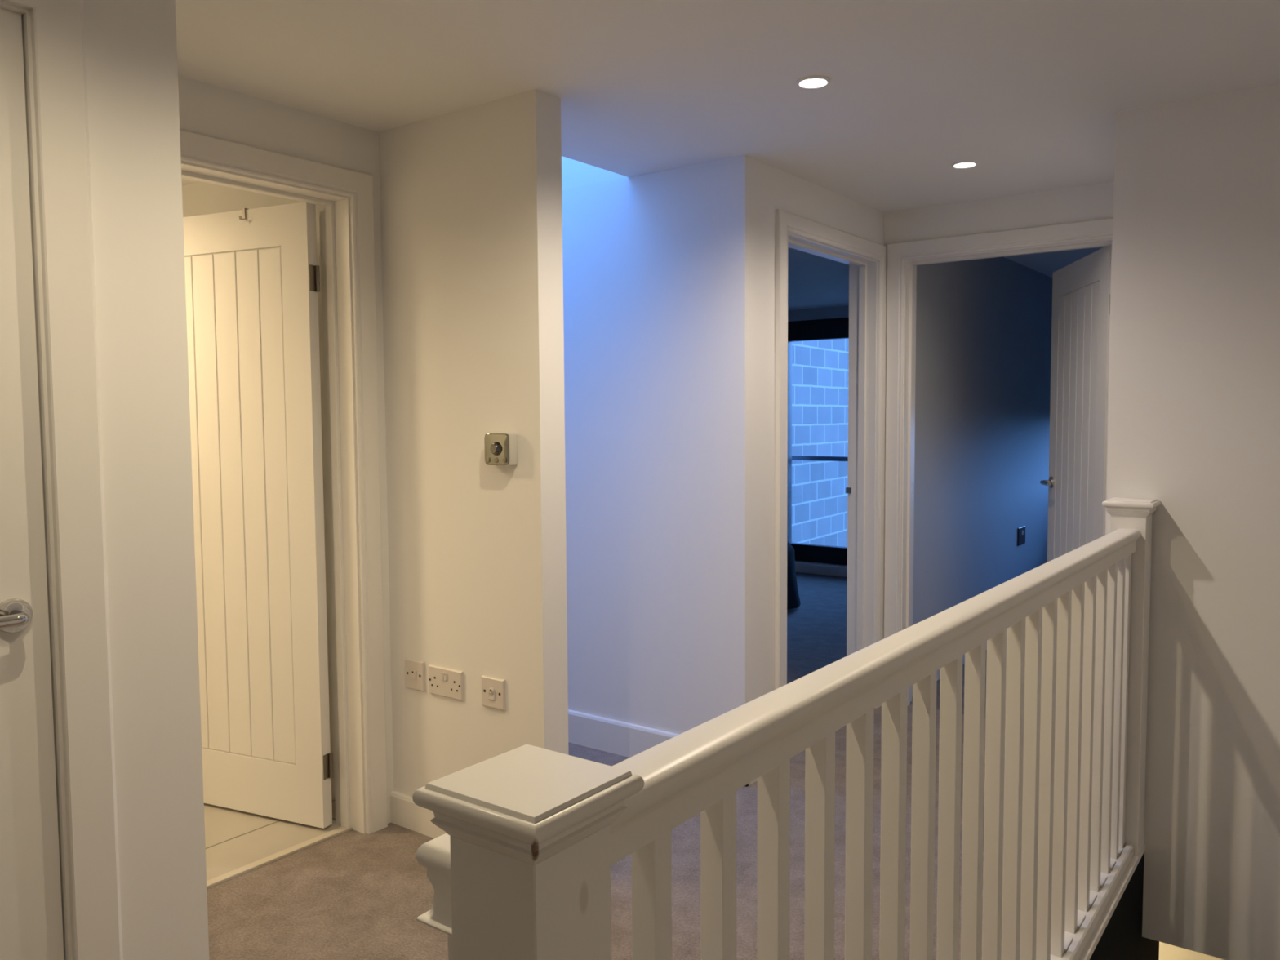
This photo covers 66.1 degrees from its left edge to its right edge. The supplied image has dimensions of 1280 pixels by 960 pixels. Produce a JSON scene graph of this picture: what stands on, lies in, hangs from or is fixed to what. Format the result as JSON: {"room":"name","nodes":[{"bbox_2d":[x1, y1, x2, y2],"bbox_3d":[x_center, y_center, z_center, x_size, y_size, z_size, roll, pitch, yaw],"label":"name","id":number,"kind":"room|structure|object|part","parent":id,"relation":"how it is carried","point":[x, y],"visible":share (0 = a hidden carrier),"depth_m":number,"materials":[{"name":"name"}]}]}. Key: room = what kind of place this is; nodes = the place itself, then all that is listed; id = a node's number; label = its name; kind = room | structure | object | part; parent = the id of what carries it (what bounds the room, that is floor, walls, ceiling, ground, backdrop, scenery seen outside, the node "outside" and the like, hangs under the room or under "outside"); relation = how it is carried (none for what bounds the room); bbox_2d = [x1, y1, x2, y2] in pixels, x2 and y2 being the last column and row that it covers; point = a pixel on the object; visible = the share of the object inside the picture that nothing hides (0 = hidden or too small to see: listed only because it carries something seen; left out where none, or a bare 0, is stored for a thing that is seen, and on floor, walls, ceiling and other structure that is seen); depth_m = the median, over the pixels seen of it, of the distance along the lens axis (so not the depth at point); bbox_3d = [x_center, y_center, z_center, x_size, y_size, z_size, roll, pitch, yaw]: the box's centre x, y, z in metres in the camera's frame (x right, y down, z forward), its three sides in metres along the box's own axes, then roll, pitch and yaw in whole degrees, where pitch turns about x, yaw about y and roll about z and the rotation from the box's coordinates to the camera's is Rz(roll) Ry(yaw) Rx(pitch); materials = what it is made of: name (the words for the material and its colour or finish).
{"room":"stair landing","nodes":[
{"label":"stair landing","id":0,"kind":"room"},
{"bbox_2d":[83,0,208,959],"bbox_3d":[-1.884,0.144,1.216,0.865,2.224,2.300,2,4,36],"label":"wall","id":1,"kind":"structure","parent":0,"point":[131,46],"depth_m":1.81,"materials":[{"name":"paint"}]},
{"bbox_2d":[0,0,123,959],"bbox_3d":[-1.282,0.200,1.375,0.179,2.084,1.003,2,4,36],"label":"door","id":2,"kind":"structure","parent":1,"relation":"in","point":[60,881],"depth_m":1.67,"materials":[{"name":"white paint"}]},
{"bbox_3d":[-1.053,0.230,1.589,0.061,0.058,0.152,2,4,36],"label":"lever handle","id":3,"kind":"part","parent":2,"relation":"part of","materials":[{"name":"silver metal"}]},
{"bbox_2d":[177,75,393,823],"bbox_3d":[-1.183,0.041,2.783,0.130,2.224,1.060,2,4,36],"label":"wall","id":4,"kind":"structure","parent":0,"point":[204,108],"depth_m":2.93,"materials":[{"name":"paint"}]},
{"bbox_2d":[206,826,352,888],"bbox_3d":[-1.190,1.157,2.850,0.032,0.028,0.848,2,4,36],"label":"trim","id":5,"kind":"structure","parent":4,"relation":"attached to","point":[224,877],"depth_m":2.96,"materials":[{"name":"white wood"}]},
{"bbox_2d":[179,128,387,834],"bbox_3d":[-1.493,0.100,3.002,0.920,2.081,1.004,2,4,36],"label":"door","id":6,"kind":"structure","parent":4,"relation":"in","point":[252,283],"depth_m":3.15,"materials":[{"name":"white paint"}]},
{"bbox_2d":[239,208,248,219],"bbox_3d":[-1.253,-0.839,3.142,0.009,0.054,0.066,1,4,24],"label":"hook","id":7,"kind":"object","parent":6,"relation":"attached to","point":[243,209],"visible":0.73,"depth_m":3.13,"materials":[{"name":"silver metal"}]},
{"bbox_2d":[182,88,568,798],"bbox_3d":[-1.388,-0.013,3.656,2.832,2.224,0.106,2,4,36],"label":"wall","id":8,"kind":"structure","parent":0,"point":[471,197],"depth_m":2.92,"materials":[{"name":"paint"}]},
{"bbox_2d":[404,657,425,691],"bbox_3d":[-0.719,0.621,3.130,0.088,0.094,0.014,2,4,36],"label":"socket","id":9,"kind":"object","parent":8,"relation":"attached to","point":[415,670],"visible":1,"depth_m":3.12,"materials":[{"name":"white plastic"}]},
{"bbox_2d":[390,790,446,838],"bbox_3d":[-0.891,1.065,3.363,1.648,0.103,0.138,2,4,36],"label":"baseboard","id":10,"kind":"structure","parent":8,"relation":"attached to","point":[404,812],"depth_m":3.16,"materials":[{"name":"white paint"}]},
{"bbox_2d":[428,664,463,700],"bbox_3d":[-0.604,0.628,3.046,0.150,0.089,0.014,2,4,36],"label":"double socket","id":11,"kind":"object","parent":8,"relation":"attached to","point":[444,682],"visible":1,"depth_m":3.04,"materials":[{"name":"white plastic"}]},
{"bbox_2d":[440,671,444,679],"bbox_3d":[-0.612,0.608,3.045,0.011,0.024,0.005,2,4,36],"label":"switch","id":12,"kind":"object","parent":11,"relation":"attached to","point":[442,673],"depth_m":3.04,"materials":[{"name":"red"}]},
{"bbox_2d":[444,672,447,680],"bbox_3d":[-0.601,0.608,3.037,0.011,0.024,0.005,2,4,36],"label":"switch","id":13,"kind":"object","parent":11,"relation":"attached to","point":[445,673],"depth_m":3.03,"materials":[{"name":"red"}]},
{"bbox_2d":[481,675,506,710],"bbox_3d":[-0.439,0.633,2.923,0.093,0.090,0.016,2,4,36],"label":"socket","id":14,"kind":"object","parent":8,"relation":"attached to","point":[493,689],"visible":1,"depth_m":2.92,"materials":[{"name":"white plastic"}]},
{"bbox_2d":[484,432,517,466],"bbox_3d":[-0.405,-0.088,2.826,0.100,0.094,0.052,2,4,36],"label":"thermostat","id":15,"kind":"object","parent":8,"relation":"attached to","point":[500,448],"visible":1,"depth_m":2.81,"materials":[{"name":"white plastic"}]},
{"bbox_3d":[-0.415,-0.089,2.809,0.040,0.040,0.013,2,4,36],"label":"knob","id":16,"kind":"part","parent":15,"relation":"part of","materials":[{"name":"silver metal"}]},
{"bbox_2d":[204,572,1006,959],"bbox_3d":[0.316,1.204,3.784,8.700,0.254,8.920,2,4,36],"label":"floor","id":17,"kind":"structure","parent":0,"point":[351,895],"depth_m":2.84,"materials":[{"name":"beige carpet"}]},
{"bbox_2d":[415,833,452,959],"bbox_3d":[-0.130,0.811,1.045,0.139,0.890,0.139,2,4,36],"label":"newel post","id":18,"kind":"object","parent":17,"relation":"on","point":[434,855],"visible":0.12,"depth_m":1.00,"materials":[{"name":"white paint"}]},
{"bbox_2d":[412,497,1160,959],"bbox_3d":[0.688,0.667,1.905,0.139,1.078,2.752,2,4,36],"label":"balustrade","id":19,"kind":"object","parent":17,"relation":"on","point":[536,834],"visible":1,"depth_m":1.48,"materials":[{"name":"white paint"}]},
{"bbox_3d":[-0.088,0.780,0.858,0.096,0.976,0.096,2,4,36],"label":"newel post","id":20,"kind":"part","parent":19,"relation":"part of","materials":[{"name":"white paint"}]},
{"bbox_3d":[0.686,0.244,1.877,0.064,0.064,2.522,2,4,36],"label":"handrail","id":21,"kind":"part","parent":19,"relation":"part of","materials":[{"name":"white paint"}]},
{"bbox_3d":[0.689,1.168,1.938,0.080,0.034,2.518,2,4,36],"label":"rail","id":22,"kind":"part","parent":19,"relation":"part of","materials":[{"name":"white paint"}]},
{"bbox_3d":[1.464,0.613,2.955,0.096,1.024,0.096,2,4,36],"label":"newel post","id":23,"kind":"part","parent":19,"relation":"part of","materials":[{"name":"white paint"}]},
{"bbox_2d":[786,541,800,609],"bbox_3d":[-0.038,0.653,6.835,2.006,0.475,1.517,2,4,36],"label":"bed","id":24,"kind":"object","parent":17,"relation":"on","point":[793,596],"visible":0.02,"depth_m":6.66,"materials":[{"name":"black fabric"}]},
{"bbox_2d":[561,155,782,734],"bbox_3d":[-0.546,-0.028,3.795,1.965,2.224,0.948,2,4,31],"label":"wall","id":25,"kind":"structure","parent":0,"point":[669,275],"depth_m":3.65,"materials":[{"name":"paint"}]},
{"bbox_2d":[568,709,757,786],"bbox_3d":[-0.259,0.998,4.125,1.758,0.130,0.226,2,4,36],"label":"baseboard","id":26,"kind":"structure","parent":25,"relation":"attached to","point":[600,733],"depth_m":3.88,"materials":[{"name":"white paint"}]},
{"bbox_2d":[175,0,1279,310],"bbox_3d":[0.382,-1.215,3.744,8.900,0.140,9.200,2,4,36],"label":"ceiling","id":27,"kind":"structure","parent":0,"point":[1031,92],"depth_m":2.58,"materials":[{"name":"white paint"}]},
{"bbox_2d":[795,75,831,88],"bbox_3d":[0.468,-1.074,2.657,0.092,0.006,0.092,2,4,36],"label":"recessed light","id":28,"kind":"object","parent":27,"relation":"in","point":[814,82],"visible":1,"depth_m":2.65,"materials":[{"name":"white paint"}]},
{"bbox_2d":[951,160,977,168],"bbox_3d":[1.168,-1.135,3.538,0.092,0.006,0.092,2,4,36],"label":"recessed light","id":29,"kind":"object","parent":27,"relation":"in","point":[962,164],"visible":1,"depth_m":3.53,"materials":[{"name":"white paint"}]},
{"bbox_2d":[787,305,848,565],"bbox_3d":[2.957,-0.273,7.292,8.900,2.224,0.150,2,4,36],"label":"wall","id":30,"kind":"structure","parent":0,"point":[837,312],"depth_m":8.21,"materials":[{"name":"grey paint"}]},
{"bbox_2d":[786,317,848,564],"bbox_3d":[1.878,-0.309,8.056,1.545,2.048,0.080,2,4,36],"label":"window","id":31,"kind":"structure","parent":30,"relation":"in","point":[829,328],"depth_m":8.33,"materials":[{"name":"grey metal"}]},
{"bbox_2d":[791,455,848,461],"bbox_3d":[1.974,0.343,8.353,1.900,1.075,0.040,2,4,36],"label":"balcony railing","id":32,"kind":"object","parent":30,"relation":"attached to","point":[793,457],"visible":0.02,"depth_m":8.59,"materials":[{"name":"grey metal"}]},
{"bbox_2d":[795,560,847,577],"bbox_3d":[1.829,0.760,8.047,1.745,0.083,0.090,2,4,36],"label":"sill","id":33,"kind":"structure","parent":30,"relation":"attached to","point":[826,569],"depth_m":8.23,"materials":[{"name":"white paint"}]},
{"bbox_2d":[791,338,848,546],"bbox_3d":[2.390,-0.079,12.403,0.250,7.200,7.000,2,4,32],"label":"wall","id":34,"kind":"structure","parent":0,"point":[820,368],"depth_m":11.77,"materials":[{"name":"brick"}]},
{"bbox_2d":[782,170,884,245],"bbox_3d":[0.801,-0.060,4.161,0.130,2.224,1.076,2,4,36],"label":"wall","id":35,"kind":"structure","parent":0,"point":[802,197],"depth_m":3.95,"materials":[{"name":"paint"}]},
{"bbox_2d":[774,208,887,708],"bbox_3d":[0.750,0.020,4.086,0.154,2.074,0.997,2,4,36],"label":"door frame","id":36,"kind":"structure","parent":35,"relation":"in","point":[867,260],"depth_m":4.38,"materials":[{"name":"white paint"}]},
{"bbox_3d":[0.955,0.045,4.465,0.036,0.070,0.020,2,4,36],"label":"strike plate","id":37,"kind":"part","parent":36,"relation":"part of","materials":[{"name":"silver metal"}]},
{"bbox_2d":[912,256,1052,625],"bbox_3d":[2.126,-0.175,5.831,0.100,2.224,3.192,2,4,36],"label":"wall","id":38,"kind":"structure","parent":0,"point":[984,326],"depth_m":5.36,"materials":[{"name":"grey paint"}]},
{"bbox_2d":[1017,525,1025,546],"bbox_3d":[2.363,0.345,6.085,0.014,0.110,0.146,2,4,36],"label":"light switch","id":39,"kind":"object","parent":38,"relation":"attached to","point":[1020,531],"visible":1,"depth_m":6.07,"materials":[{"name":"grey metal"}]},
{"bbox_2d":[883,182,1114,639],"bbox_3d":[1.681,-0.062,4.100,1.358,2.224,0.130,2,4,36],"label":"wall","id":40,"kind":"structure","parent":0,"point":[1091,202],"depth_m":4.08,"materials":[{"name":"paint"}]},
{"bbox_2d":[884,217,1113,705],"bbox_3d":[1.739,-0.014,4.450,0.997,2.083,0.792,2,4,36],"label":"door","id":41,"kind":"structure","parent":40,"relation":"in","point":[1077,483],"depth_m":4.36,"materials":[{"name":"white paint"}]},
{"bbox_3d":[1.929,0.014,4.646,0.061,0.058,0.152,0,4,7],"label":"lever handle","id":42,"kind":"part","parent":41,"relation":"part of","materials":[{"name":"silver metal"}]},
{"bbox_2d":[1089,852,1159,959],"bbox_3d":[0.785,2.515,2.151,0.115,2.638,3.110,2,4,36],"label":"wall","id":43,"kind":"structure","parent":0,"point":[1122,939],"depth_m":2.84,"materials":[{"name":"black paint"}]},
{"bbox_2d":[1159,942,1224,959],"bbox_3d":[1.358,2.541,3.964,3.850,2.450,0.901,2,4,36],"label":"wall","id":44,"kind":"structure","parent":0,"point":[1166,952],"depth_m":3.81,"materials":[{"name":"beige paint"}]},
{"bbox_2d":[1106,83,1279,959],"bbox_3d":[2.274,0.146,2.998,1.384,2.508,0.959,2,4,36],"label":"wall","id":45,"kind":"structure","parent":0,"point":[1194,395],"depth_m":2.86,"materials":[{"name":"paint"}]},
{"bbox_3d":[-0.915,-0.241,7.198,2.780,2.224,4.700,2,4,36],"label":"wall","id":46,"kind":"structure","parent":0,"visible":0},
{"bbox_2d":[911,640,986,696],"bbox_3d":[0.329,0.803,7.226,4.616,0.120,3.192,2,4,36],"label":"baseboard","id":47,"kind":"structure","parent":46,"relation":"attached to","point":[963,655],"depth_m":4.94,"materials":[{"name":"white paint"}]}
]}

